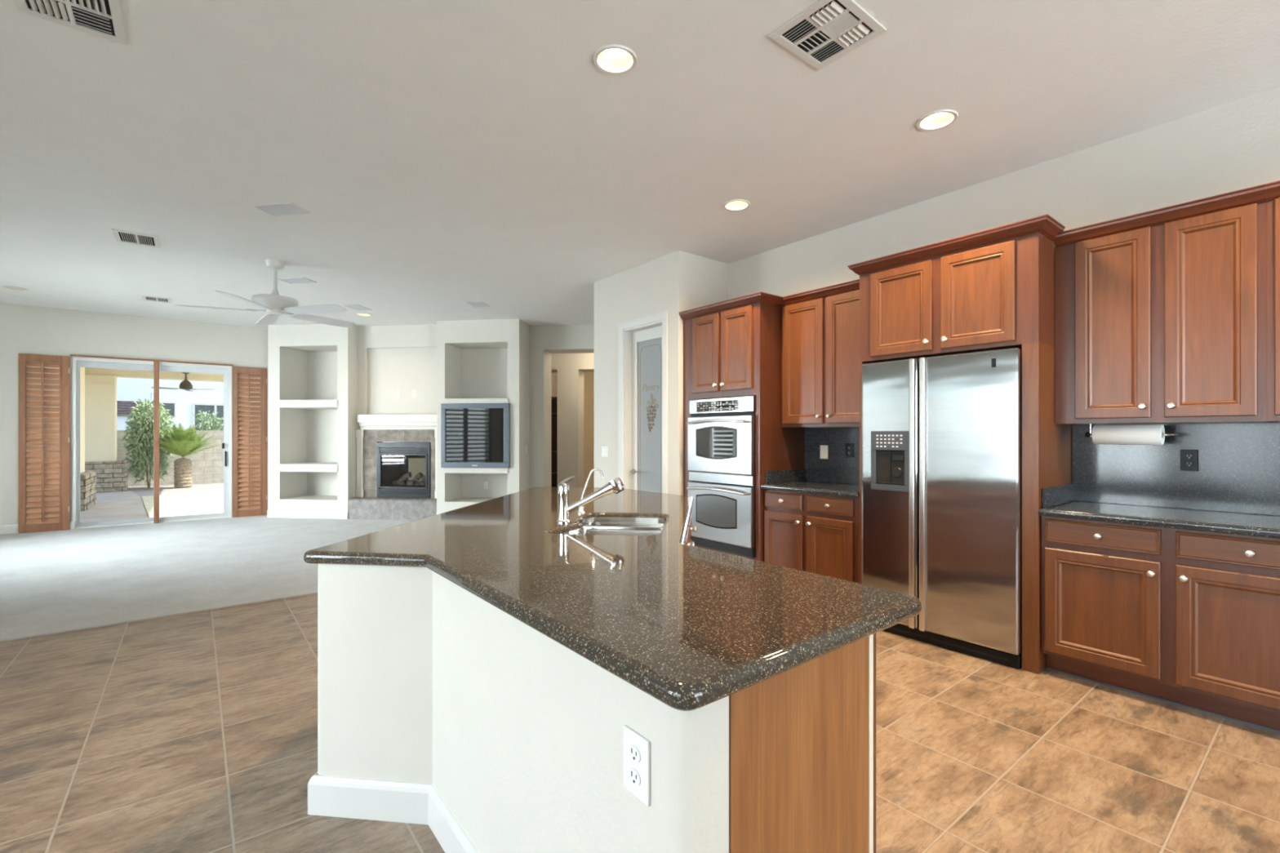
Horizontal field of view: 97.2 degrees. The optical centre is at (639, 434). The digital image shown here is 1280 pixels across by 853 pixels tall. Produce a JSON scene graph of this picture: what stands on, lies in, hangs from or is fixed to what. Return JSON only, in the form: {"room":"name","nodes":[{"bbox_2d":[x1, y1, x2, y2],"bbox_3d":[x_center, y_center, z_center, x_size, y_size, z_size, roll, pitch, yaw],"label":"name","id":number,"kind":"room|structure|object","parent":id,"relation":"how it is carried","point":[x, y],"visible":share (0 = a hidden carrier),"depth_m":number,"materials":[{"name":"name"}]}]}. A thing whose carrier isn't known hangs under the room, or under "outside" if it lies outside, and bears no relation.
{"room":"kitchen","nodes":[
{"label":"kitchen","id":0,"kind":"room"},
{"bbox_2d":[0,302,267,525],"bbox_3d":[-7.567,-0.208,8.136,4.600,3.050,0.150,0,0,-38],"label":"wall","id":1,"kind":"structure","parent":0,"point":[24,329],"depth_m":7.86,"materials":[{"name":"paint"}]},
{"bbox_2d":[0,524,18,534],"bbox_3d":[-8.709,1.252,7.129,1.160,0.130,0.016,0,0,-38],"label":"baseboard","id":2,"kind":"structure","parent":1,"relation":"attached to","point":[4,529],"depth_m":7.43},
{"bbox_2d":[70,521,75,529],"bbox_3d":[-7.847,1.257,7.801,0.055,0.120,0.030,0,0,-38],"label":"trim","id":3,"kind":"structure","parent":1,"relation":"attached to","point":[72,523],"depth_m":7.79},
{"bbox_2d":[70,354,232,528],"bbox_3d":[-7.186,0.104,8.396,1.820,2.425,0.175,0,0,-38],"label":"door","id":4,"kind":"structure","parent":1,"relation":"in","point":[78,361],"depth_m":8.34,"materials":[{"name":"metal"}]},
{"bbox_2d":[0,515,416,642],"bbox_3d":[-3.488,1.411,7.649,10.400,0.212,5.670,0,0,-38],"label":"carpet","id":5,"kind":"object","parent":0,"point":[52,582],"visible":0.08,"depth_m":5.54,"materials":[{"name":"beige carpet"}]},
{"bbox_2d":[18,353,70,533],"bbox_3d":[-8.046,0.113,7.624,0.482,2.385,0.066,0,0,-38],"label":"louvered shutter","id":6,"kind":"object","parent":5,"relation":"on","point":[25,526],"visible":1,"depth_m":7.62,"materials":[{"name":"brown wood"}]},
{"bbox_2d":[232,366,266,517],"bbox_3d":[-6.248,0.113,9.043,0.450,2.385,0.066,0,0,-38],"label":"louvered shutter","id":7,"kind":"object","parent":5,"relation":"on","point":[256,510],"visible":0.99,"depth_m":9.03,"materials":[{"name":"brown wood"}]},
{"bbox_2d":[347,497,436,519],"bbox_3d":[-3.802,1.149,8.798,1.444,0.313,0.254,0,0,7],"label":"hearth","id":8,"kind":"object","parent":5,"relation":"on","point":[359,508],"visible":0.75,"depth_m":8.69,"materials":[{"name":"stone"}]},
{"bbox_2d":[377,442,431,497],"bbox_3d":[-3.688,0.554,9.187,0.886,0.875,0.655,0,0,7],"label":"gas fireplace","id":9,"kind":"object","parent":8,"relation":"on","point":[393,474],"visible":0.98,"depth_m":8.91,"materials":[{"name":"black metal"}]},
{"bbox_2d":[267,324,357,519],"bbox_3d":[-5.169,-0.208,9.189,1.357,3.050,0.738,0,0,7],"label":"wall","id":10,"kind":"structure","parent":0,"point":[313,368],"depth_m":8.91,"materials":[{"name":"paint"}]},
{"bbox_2d":[266,510,347,519],"bbox_3d":[-5.211,1.252,8.832,1.357,0.130,0.016,0,0,7],"label":"baseboard","id":11,"kind":"structure","parent":10,"relation":"attached to","point":[270,513],"depth_m":8.83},
{"bbox_2d":[357,324,436,442],"bbox_3d":[-3.779,-0.208,8.994,1.450,3.050,0.140,0,0,7],"label":"wall","id":12,"kind":"structure","parent":0,"point":[403,357],"depth_m":8.98,"materials":[{"name":"paint"}]},
{"bbox_2d":[355,414,436,498],"bbox_3d":[-3.796,0.337,8.868,1.435,1.310,0.115,0,0,7],"label":"mantel","id":13,"kind":"object","parent":12,"relation":"attached to","point":[366,421],"visible":0.73,"depth_m":8.85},
{"bbox_2d":[357,414,436,422],"bbox_3d":[-3.793,-0.256,8.867,1.320,0.125,0.115,0,0,7],"label":"shelf","id":14,"kind":"object","parent":13,"relation":"attached to","point":[361,418],"depth_m":8.81,"materials":[{"name":"white wood"}]},
{"bbox_2d":[395,390,399,397],"bbox_3d":[-3.859,-0.650,8.986,0.070,0.115,0.015,0,0,7],"label":"cable plate","id":15,"kind":"object","parent":12,"relation":"attached to","point":[397,392],"visible":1,"depth_m":8.99,"materials":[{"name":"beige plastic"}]},
{"bbox_2d":[364,429,435,497],"bbox_3d":[-3.754,0.455,8.905,1.260,1.075,0.032,0,0,7],"label":"fireplace surround","id":16,"kind":"object","parent":12,"relation":"attached to","point":[371,437],"visible":0.76,"depth_m":8.93,"materials":[{"name":"stone"}]},
{"bbox_2d":[411,390,416,397],"bbox_3d":[-3.592,-0.650,8.957,0.070,0.115,0.009,0,0,7],"label":"wall outlet","id":17,"kind":"object","parent":12,"relation":"attached to","point":[413,392],"visible":1,"depth_m":8.95,"materials":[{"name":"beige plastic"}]},
{"bbox_2d":[401,441,431,481],"bbox_3d":[-3.436,-0.183,11.431,2.900,3.000,0.100,0,0,7],"label":"wall","id":18,"kind":"structure","parent":0,"point":[415,465],"depth_m":11.51,"materials":[{"name":"beige paint"}]},
{"bbox_2d":[436,319,529,512],"bbox_3d":[-2.411,-0.208,8.864,1.297,3.050,0.738,0,0,7],"label":"wall","id":19,"kind":"structure","parent":0,"point":[478,361],"depth_m":8.61,"materials":[{"name":"paint"}]},
{"bbox_2d":[440,403,510,468],"bbox_3d":[-2.461,0.012,8.641,1.070,0.970,0.353,0,0,7],"label":"television","id":20,"kind":"object","parent":19,"relation":"attached to","point":[473,435],"visible":1,"depth_m":8.48,"materials":[{"name":"silver metal"}]},
{"bbox_2d":[484,481,488,488],"bbox_3d":[-2.498,0.817,9.140,0.070,0.115,0.009,0,0,7],"label":"wall outlet","id":21,"kind":"object","parent":19,"relation":"attached to","point":[486,483],"visible":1,"depth_m":9.14,"materials":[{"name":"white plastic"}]},
{"bbox_2d":[317,564,728,852],"bbox_3d":[-0.692,0.883,2.590,1.090,0.868,3.500,0,0,-11],"label":"wall","id":22,"kind":"structure","parent":0,"point":[421,678],"depth_m":1.50,"materials":[{"name":"paint"}]},
{"bbox_2d":[307,772,479,852],"bbox_3d":[-0.824,1.252,2.527,0.921,0.130,3.496,0,0,-14],"label":"baseboard","id":23,"kind":"structure","parent":22,"relation":"attached to","point":[384,800],"depth_m":1.92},
{"bbox_2d":[623,724,650,806],"bbox_3d":[-0.008,0.601,1.027,0.009,0.115,0.075,0,0,-38],"label":"wall outlet","id":24,"kind":"object","parent":22,"relation":"attached to","point":[637,748],"visible":1,"depth_m":1.02,"materials":[{"name":"white plastic"}]},
{"bbox_2d":[628,767,640,786],"bbox_3d":[-0.010,0.622,1.026,0.002,0.029,0.034,0,0,-38],"label":"receptacle","id":25,"kind":"object","parent":24,"relation":"attached to","point":[634,773],"depth_m":1.02,"materials":[{"name":"white plastic"}]},
{"bbox_2d":[628,744,640,762],"bbox_3d":[-0.010,0.580,1.026,0.002,0.029,0.034,0,0,-38],"label":"receptacle","id":26,"kind":"object","parent":24,"relation":"attached to","point":[634,750],"depth_m":1.02,"materials":[{"name":"white plastic"}]},
{"bbox_2d":[551,372,557,396],"bbox_3d":[-2.200,-0.133,11.663,0.102,2.900,4.350,0,0,7],"label":"wall","id":27,"kind":"structure","parent":0,"point":[553,375],"depth_m":13.06,"materials":[{"name":"paint"}]},
{"bbox_2d":[529,324,594,488],"bbox_3d":[0.258,-0.208,8.956,3.983,3.050,0.450,0,0,7],"label":"wall","id":28,"kind":"structure","parent":0,"point":[544,340],"depth_m":8.95,"materials":[{"name":"paint"}]},
{"bbox_2d":[551,352,594,487],"bbox_3d":[-0.195,-0.133,10.737,4.100,2.900,0.480,0,0,7],"label":"wall","id":29,"kind":"structure","parent":0,"point":[570,368],"depth_m":10.64,"materials":[{"name":"paint"}]},
{"bbox_2d":[583,372,594,487],"bbox_3d":[0.160,-0.133,13.323,4.400,2.900,0.100,0,0,7],"label":"wall","id":30,"kind":"structure","parent":0,"point":[588,377],"depth_m":13.44,"materials":[{"name":"beige paint"}]},
{"bbox_2d":[0,0,1279,328],"bbox_3d":[0.459,-1.763,4.503,12.700,0.060,15.900,0,0,-38],"label":"ceiling","id":31,"kind":"structure","parent":0,"point":[442,155],"depth_m":3.17,"materials":[{"name":"paint"}]},
{"bbox_2d":[3,285,28,290],"bbox_3d":[-7.371,-1.762,6.661,0.204,0.074,0.204,0,0,-38],"label":"recessed light","id":32,"kind":"object","parent":31,"relation":"in","point":[16,288],"visible":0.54,"depth_m":6.69,"materials":[{"name":"ceramic"}]},
{"bbox_2d":[13,0,127,45],"bbox_3d":[-2.290,-1.727,2.256,0.330,0.014,0.360,0,0,-38],"label":"ceiling vent","id":33,"kind":"object","parent":31,"relation":"in","point":[104,19],"visible":1,"depth_m":2.32,"materials":[{"name":"metal"}]},
{"bbox_2d":[111,228,160,248],"bbox_3d":[-4.440,-1.727,4.980,0.300,0.012,0.370,0,0,-38],"label":"ceiling vent","id":34,"kind":"object","parent":31,"relation":"in","point":[121,236],"visible":1,"depth_m":4.97,"materials":[{"name":"metal"}]},
{"bbox_2d":[141,295,171,303],"bbox_3d":[-6.165,-1.728,7.199,0.280,0.011,0.300,0,0,-38],"label":"ceiling vent","id":35,"kind":"object","parent":31,"relation":"in","point":[148,298],"visible":1,"depth_m":7.20,"materials":[{"name":"metal"}]},
{"bbox_2d":[173,258,354,327],"bbox_3d":[-3.690,-1.469,5.684,1.554,0.528,1.495,0,0,-38],"label":"ceiling fan","id":36,"kind":"object","parent":31,"relation":"hanging from","point":[275,304],"visible":1,"depth_m":5.58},
{"bbox_2d":[253,202,311,216],"bbox_3d":[-2.740,-1.729,4.328,0.330,0.008,0.200,0,0,10],"label":"ceiling speaker","id":37,"kind":"object","parent":31,"relation":"attached to","point":[285,208],"visible":1,"depth_m":4.32,"materials":[{"name":"plastic"}]},
{"bbox_2d":[277,277,316,284],"bbox_3d":[-3.847,-1.729,6.327,0.330,0.008,0.200,0,0,10],"label":"ceiling speaker","id":38,"kind":"object","parent":31,"relation":"attached to","point":[291,280],"visible":0.97,"depth_m":6.31,"materials":[{"name":"plastic"}]},
{"bbox_2d":[280,278,313,283],"bbox_3d":[-3.847,-1.730,6.327,0.300,0.004,0.170,0,0,10],"label":"speaker grille","id":39,"kind":"object","parent":38,"relation":"attached to","point":[286,280],"depth_m":6.31,"materials":[{"name":"fabric"}]},
{"bbox_2d":[342,304,371,311],"bbox_3d":[-3.837,-1.729,7.665,0.200,0.008,0.330,0,0,7],"label":"ceiling speaker","id":40,"kind":"object","parent":31,"relation":"attached to","point":[356,307],"visible":1,"depth_m":7.64,"materials":[{"name":"plastic"}]},
{"bbox_2d":[346,305,368,310],"bbox_3d":[-3.837,-1.730,7.665,0.170,0.004,0.300,0,0,7],"label":"speaker grille","id":41,"kind":"object","parent":40,"relation":"attached to","point":[355,307],"depth_m":7.64,"materials":[{"name":"fabric"}]},
{"bbox_2d":[355,312,371,316],"bbox_3d":[-3.975,-1.762,8.124,0.204,0.074,0.204,0,0,-38],"label":"recessed light","id":42,"kind":"object","parent":31,"relation":"in","point":[359,313],"visible":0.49,"depth_m":8.18,"materials":[{"name":"ceramic"}]},
{"bbox_2d":[465,301,489,306],"bbox_3d":[-2.149,-1.729,7.476,0.220,0.008,0.280,0,0,7],"label":"ceiling speaker","id":43,"kind":"object","parent":31,"relation":"attached to","point":[475,304],"visible":1,"depth_m":7.45,"materials":[{"name":"plastic"}]},
{"bbox_2d":[468,302,486,306],"bbox_3d":[-2.149,-1.730,7.476,0.190,0.004,0.250,0,0,7],"label":"speaker grille","id":44,"kind":"object","parent":43,"relation":"attached to","point":[473,304],"depth_m":7.45,"materials":[{"name":"fabric"}]},
{"bbox_2d":[593,44,637,75],"bbox_3d":[-0.115,-1.762,2.605,0.204,0.074,0.204,0,0,-38],"label":"recessed light","id":45,"kind":"object","parent":31,"relation":"in","point":[613,59],"visible":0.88,"depth_m":2.65,"materials":[{"name":"ceramic"}]},
{"bbox_2d":[723,199,750,211],"bbox_3d":[0.729,-1.762,4.251,0.204,0.074,0.204,0,0,-38],"label":"recessed light","id":46,"kind":"object","parent":31,"relation":"in","point":[735,205],"visible":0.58,"depth_m":4.30,"materials":[{"name":"ceramic"}]},
{"bbox_2d":[768,0,886,70],"bbox_3d":[0.806,-1.727,2.426,0.365,0.013,0.335,0,0,-38],"label":"ceiling vent","id":47,"kind":"object","parent":31,"relation":"in","point":[826,31],"visible":1,"depth_m":2.42,"materials":[{"name":"metal"}]},
{"bbox_2d":[916,109,958,131],"bbox_3d":[1.635,-1.762,3.105,0.204,0.074,0.204,0,0,-38],"label":"recessed light","id":48,"kind":"object","parent":31,"relation":"in","point":[939,119],"visible":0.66,"depth_m":3.15,"materials":[{"name":"ceramic"}]},
{"bbox_2d":[0,593,1279,852],"bbox_3d":[0.292,1.417,0.631,7.640,0.200,10.030,0,0,-38],"label":"floor","id":49,"kind":"structure","parent":0,"point":[195,732],"depth_m":2.31,"materials":[{"name":"tile"}]},
{"bbox_2d":[679,292,804,561],"bbox_3d":[0.932,0.085,5.114,0.676,2.464,0.976,0,0,-38],"label":"tall cabinet","id":50,"kind":"object","parent":49,"relation":"on","point":[732,348],"visible":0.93,"depth_m":4.76,"materials":[{"name":"brown wood"}]},
{"bbox_2d":[686,395,755,557],"bbox_3d":[0.872,0.342,5.070,0.629,1.330,0.765,0,0,-38],"label":"double oven","id":51,"kind":"object","parent":50,"relation":"in","point":[722,432],"visible":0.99,"depth_m":4.86,"materials":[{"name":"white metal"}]},
{"bbox_2d":[684,515,875,852],"bbox_3d":[-0.189,0.883,2.678,1.142,0.868,3.382,0,0,-7],"label":"base cabinet","id":52,"kind":"object","parent":49,"relation":"on","point":[802,737],"visible":0.3,"depth_m":1.17,"materials":[{"name":"brown wood"}]},
{"bbox_2d":[303,486,921,711],"bbox_3d":[-0.381,0.425,2.640,1.764,0.044,3.582,0,0,-9],"label":"countertop","id":53,"kind":"structure","parent":52,"relation":"on","point":[690,628],"depth_m":1.48,"materials":[{"name":"stone"}]},
{"bbox_2d":[555,475,624,523],"bbox_3d":[-0.228,0.296,2.573,0.325,0.214,0.068,0,0,14],"label":"kitchen faucet","id":54,"kind":"object","parent":53,"relation":"on","point":[616,486],"visible":1,"depth_m":2.58,"materials":[{"name":"silver metal"}]},
{"bbox_2d":[577,468,604,514],"bbox_3d":[-0.261,0.287,2.885,0.153,0.233,0.044,0,0,7],"label":"tap","id":55,"kind":"object","parent":53,"relation":"on","point":[581,511],"visible":0.66,"depth_m":2.88,"materials":[{"name":"silver metal"}]},
{"bbox_2d":[577,506,585,514],"bbox_3d":[-0.306,0.369,2.886,0.056,0.068,0.043,0,0,-38],"label":"tap","id":56,"kind":"object","parent":55,"relation":"on","point":[581,511],"depth_m":2.88,"materials":[{"name":"silver metal"}]},
{"bbox_2d":[558,517,665,535],"bbox_3d":[-0.119,0.538,2.590,0.494,0.229,0.663,0,0,7],"label":"sink","id":57,"kind":"object","parent":53,"relation":"in","point":[591,526],"visible":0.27,"depth_m":2.67,"materials":[{"name":"metal"}]},
{"bbox_2d":[764,488,859,583],"bbox_3d":[1.490,0.881,4.453,0.620,0.872,0.860,0,0,-38],"label":"base cabinet","id":58,"kind":"object","parent":49,"relation":"on","point":[813,533],"visible":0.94,"depth_m":4.24,"materials":[{"name":"brown wood"}]},
{"bbox_2d":[760,480,859,497],"bbox_3d":[1.493,0.423,4.455,0.614,0.040,0.859,0,0,-38],"label":"countertop","id":59,"kind":"structure","parent":58,"relation":"on","point":[844,490],"depth_m":4.36,"materials":[{"name":"stone"}]},
{"bbox_2d":[862,347,1022,669],"bbox_3d":[2.050,0.414,3.696,0.642,1.805,0.943,0,0,-38],"label":"refrigerator","id":60,"kind":"object","parent":49,"relation":"on","point":[942,435],"visible":0.88,"depth_m":3.43,"materials":[{"name":"silver metal"}]},
{"bbox_2d":[847,213,1071,674],"bbox_3d":[2.073,0.068,3.684,0.656,2.498,1.180,0,0,-38],"label":"tall cabinet","id":61,"kind":"object","parent":49,"relation":"on","point":[992,289],"visible":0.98,"depth_m":3.28,"materials":[{"name":"brown wood"}]},
{"bbox_2d":[1040,515,1279,733],"bbox_3d":[2.744,0.881,2.863,0.620,0.872,1.051,0,0,-38],"label":"base cabinet","id":62,"kind":"object","parent":49,"relation":"on","point":[1188,619],"visible":1,"depth_m":2.72,"materials":[{"name":"brown wood"}]},
{"bbox_2d":[1038,500,1279,538],"bbox_3d":[3.051,0.423,2.481,0.614,0.040,2.034,0,0,-38],"label":"countertop","id":63,"kind":"structure","parent":62,"relation":"on","point":[1237,523],"depth_m":2.81,"materials":[{"name":"stone"}]},
{"bbox_2d":[594,250,688,495],"bbox_3d":[-0.026,-0.208,5.901,0.140,3.050,1.427,0,0,-38],"label":"wall","id":64,"kind":"structure","parent":0,"point":[661,284],"depth_m":5.77,"materials":[{"name":"paint"}]},
{"bbox_2d":[601,446,607,457],"bbox_3d":[-0.394,0.187,6.246,0.010,0.115,0.115,0,0,-38],"label":"light switch","id":65,"kind":"object","parent":64,"relation":"attached to","point":[604,449],"visible":1,"depth_m":6.24,"materials":[{"name":"white plastic"}]},
{"bbox_2d":[617,311,668,493],"bbox_3d":[0.069,0.065,5.762,0.162,2.505,0.820,0,0,-38],"label":"door","id":66,"kind":"structure","parent":64,"relation":"in","point":[642,348],"depth_m":5.85,"materials":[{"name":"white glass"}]},
{"bbox_2d":[688,253,728,310],"bbox_3d":[0.702,-0.208,5.644,0.685,3.050,0.120,0,0,-38],"label":"wall","id":67,"kind":"structure","parent":0,"point":[708,277],"depth_m":5.53,"materials":[{"name":"paint"}]},
{"bbox_2d":[728,86,1279,515],"bbox_3d":[3.593,-0.208,2.412,0.150,3.050,8.735,0,0,-38],"label":"wall","id":68,"kind":"structure","parent":0,"point":[1235,145],"depth_m":3.45,"materials":[{"name":"paint"}]},
{"bbox_2d":[764,426,859,484],"bbox_3d":[1.513,0.170,4.474,0.560,0.464,0.859,0,0,-38],"label":"backsplash","id":69,"kind":"structure","parent":68,"relation":"attached to","point":[837,468],"depth_m":4.76,"materials":[{"name":"stone"}]},
{"bbox_2d":[820,444,827,458],"bbox_3d":[1.570,0.147,4.812,0.010,0.115,0.075,0,0,-38],"label":"light switch","id":70,"kind":"object","parent":69,"relation":"attached to","point":[824,449],"visible":1,"depth_m":4.81,"materials":[{"name":"beige plastic"}]},
{"bbox_2d":[845,443,853,457],"bbox_3d":[1.717,0.127,4.625,0.009,0.115,0.070,0,0,-38],"label":"wall outlet","id":71,"kind":"object","parent":69,"relation":"attached to","point":[849,446],"visible":1,"depth_m":4.62,"materials":[{"name":"black plastic"}]},
{"bbox_2d":[782,279,859,427],"bbox_3d":[1.576,-0.605,4.524,0.396,1.084,0.860,0,0,-38],"label":"upper cabinet","id":72,"kind":"object","parent":68,"relation":"attached to","point":[820,326],"visible":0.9,"depth_m":4.45,"materials":[{"name":"brown wood"}]},
{"bbox_2d":[1041,422,1279,515],"bbox_3d":[3.073,0.170,2.497,0.560,0.464,2.033,0,0,-38],"label":"backsplash","id":73,"kind":"structure","parent":68,"relation":"attached to","point":[1238,471],"depth_m":3.06,"materials":[{"name":"stone"}]},
{"bbox_2d":[1180,449,1198,471],"bbox_3d":[2.965,0.137,3.044,0.009,0.115,0.070,0,0,-38],"label":"wall outlet","id":74,"kind":"object","parent":73,"relation":"attached to","point":[1188,458],"visible":1,"depth_m":3.04,"materials":[{"name":"black plastic"}]},
{"bbox_2d":[1185,461,1193,466],"bbox_3d":[2.963,0.158,3.043,0.002,0.029,0.034,0,0,-38],"label":"receptacle","id":75,"kind":"object","parent":74,"relation":"attached to","point":[1188,464],"depth_m":3.04,"materials":[{"name":"black plastic"}]},
{"bbox_2d":[1185,453,1193,458],"bbox_3d":[2.963,0.116,3.043,0.002,0.029,0.034,0,0,-38],"label":"receptacle","id":76,"kind":"object","parent":74,"relation":"attached to","point":[1187,455],"depth_m":3.04,"materials":[{"name":"black plastic"}]},
{"bbox_2d":[1053,183,1269,424],"bbox_3d":[2.761,-0.605,3.023,0.396,1.084,0.822,0,0,-38],"label":"upper cabinet","id":77,"kind":"object","parent":68,"relation":"attached to","point":[1161,314],"visible":0.98,"depth_m":2.86,"materials":[{"name":"brown wood"}]},
{"bbox_2d":[1084,423,1179,437],"bbox_3d":[2.683,-0.034,3.089,0.040,0.098,0.395,0,0,-38],"label":"paper towel holder","id":78,"kind":"object","parent":77,"relation":"attached to","point":[1089,434],"visible":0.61,"depth_m":3.21,"materials":[{"name":"silver metal"}]},
{"bbox_2d":[1092,424,1164,444],"bbox_3d":[2.677,-0.001,3.097,0.110,0.110,0.288,0,0,-38],"label":"paper towel roll","id":79,"kind":"object","parent":78,"relation":"hanging from","point":[1111,434],"visible":0.99,"depth_m":3.06,"materials":[{"name":"white paper"}]},
{"bbox_2d":[1266,180,1279,422],"bbox_3d":[3.279,-0.605,2.366,0.396,1.084,0.852,0,0,-38],"label":"upper cabinet","id":80,"kind":"object","parent":68,"relation":"attached to","point":[1273,189],"visible":1,"depth_m":2.58,"materials":[{"name":"brown wood"}]},
{"bbox_3d":[-0.121,1.366,10.939,4.400,0.102,5.100,0,0,7],"label":"floor","id":81,"kind":"structure","parent":0,"visible":0},
{"bbox_2d":[551,396,557,487],"bbox_3d":[-1.746,0.266,11.634,0.450,2.097,0.300,0,0,7],"label":"bookcase","id":82,"kind":"object","parent":81,"relation":"on","point":[553,399],"visible":0.18,"depth_m":11.77,"materials":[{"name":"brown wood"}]},
{"label":"outside","id":83,"kind":"structure","parent":0,"visible":0},
{"bbox_2d":[84,367,223,375],"bbox_3d":[-9.678,-1.613,11.375,4.100,0.140,7.550,0,0,-38],"label":"ceiling","id":84,"kind":"structure","parent":83,"point":[85,367],"depth_m":13.63,"materials":[{"name":"paint"}]},
{"bbox_2d":[151,372,195,391],"bbox_3d":[-11.136,-1.317,13.771,1.176,0.452,1.101,0,0,-38],"label":"fan","id":85,"kind":"object","parent":84,"relation":"hanging from","point":[185,384],"visible":0.87,"depth_m":13.63,"materials":[{"name":"brown metal"}]},
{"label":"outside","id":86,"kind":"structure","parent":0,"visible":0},
{"bbox_2d":[80,490,147,522],"bbox_3d":[-11.650,1.432,9.500,5.480,0.170,7.050,0,0,-38],"label":"floor","id":87,"kind":"structure","parent":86,"point":[113,505],"depth_m":10.36,"materials":[{"name":"concrete"}]},
{"bbox_2d":[80,367,96,511],"bbox_3d":[-10.482,0.022,10.249,0.750,2.650,1.329,0,0,-38],"label":"patio column","id":88,"kind":"structure","parent":87,"relation":"on","point":[87,478],"depth_m":10.25,"materials":[{"name":"stone"}]},
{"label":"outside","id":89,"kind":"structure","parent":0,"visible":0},
{"bbox_2d":[111,483,223,517],"bbox_3d":[-20.861,1.547,28.855,21.000,0.340,48.850,0,0,-38],"label":"ground","id":90,"kind":"structure","parent":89,"point":[215,487],"depth_m":14.03,"materials":[{"name":"white concrete"}]},
{"bbox_2d":[84,374,128,492],"bbox_3d":[-12.781,-0.028,13.497,0.751,2.750,0.675,0,0,-38],"label":"patio column","id":91,"kind":"structure","parent":90,"relation":"on","point":[100,391],"depth_m":13.26,"materials":[{"name":"paint"}]},
{"bbox_2d":[84,368,223,382],"bbox_3d":[-11.893,-1.473,14.182,4.100,0.140,0.400,0,0,-38],"label":"beam","id":92,"kind":"structure","parent":91,"relation":"on","point":[123,374],"depth_m":13.94,"materials":[{"name":"paint"}]},
{"bbox_2d":[120,392,177,488],"bbox_3d":[-12.703,0.153,14.609,1.098,2.471,1.098,0,0,-1],"label":"shrub","id":93,"kind":"object","parent":90,"relation":"on","point":[139,437],"visible":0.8,"depth_m":14.41,"materials":[{"name":"green plant"}]},
{"bbox_2d":[144,407,177,429],"bbox_3d":[-13.735,0.251,16.015,1.164,2.275,1.104,0,0,-38],"label":"shrub","id":94,"kind":"object","parent":90,"relation":"on","point":[171,424],"visible":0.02,"depth_m":16.19,"materials":[{"name":"green plant"}]},
{"bbox_2d":[116,377,223,430],"bbox_3d":[-18.884,-1.613,27.964,21.000,6.000,8.700,0,0,-38],"label":"house","id":95,"kind":"structure","parent":90,"relation":"on","point":[207,396],"depth_m":24.69,"materials":[{"name":"paint"}]},
{"bbox_2d":[147,422,217,488],"bbox_3d":[-11.839,0.541,14.655,1.528,1.693,1.412,0,0,-38],"label":"sago palm","id":96,"kind":"object","parent":90,"relation":"on","point":[181,443],"visible":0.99,"depth_m":14.53,"materials":[{"name":"green plant"}]},
{"bbox_2d":[141,492,223,517],"bbox_3d":[-5.948,1.437,13.243,8.930,0.160,5.840,0,0,-38],"label":"gravel bed","id":97,"kind":"object","parent":90,"relation":"on","point":[183,504],"visible":0.06,"depth_m":11.05,"materials":[{"name":"white gravel"}]},
{"bbox_2d":[189,410,223,430],"bbox_3d":[-12.829,0.332,16.735,1.061,2.112,1.096,0,0,-38],"label":"shrub","id":98,"kind":"object","parent":90,"relation":"on","point":[214,426],"visible":0.12,"depth_m":16.65,"materials":[{"name":"green plant"}]},
{"bbox_2d":[116,430,401,487],"bbox_3d":[-11.636,0.642,16.359,20.000,1.530,0.200,0,0,-38],"label":"wall","id":99,"kind":"structure","parent":90,"relation":"on","point":[207,467],"depth_m":15.73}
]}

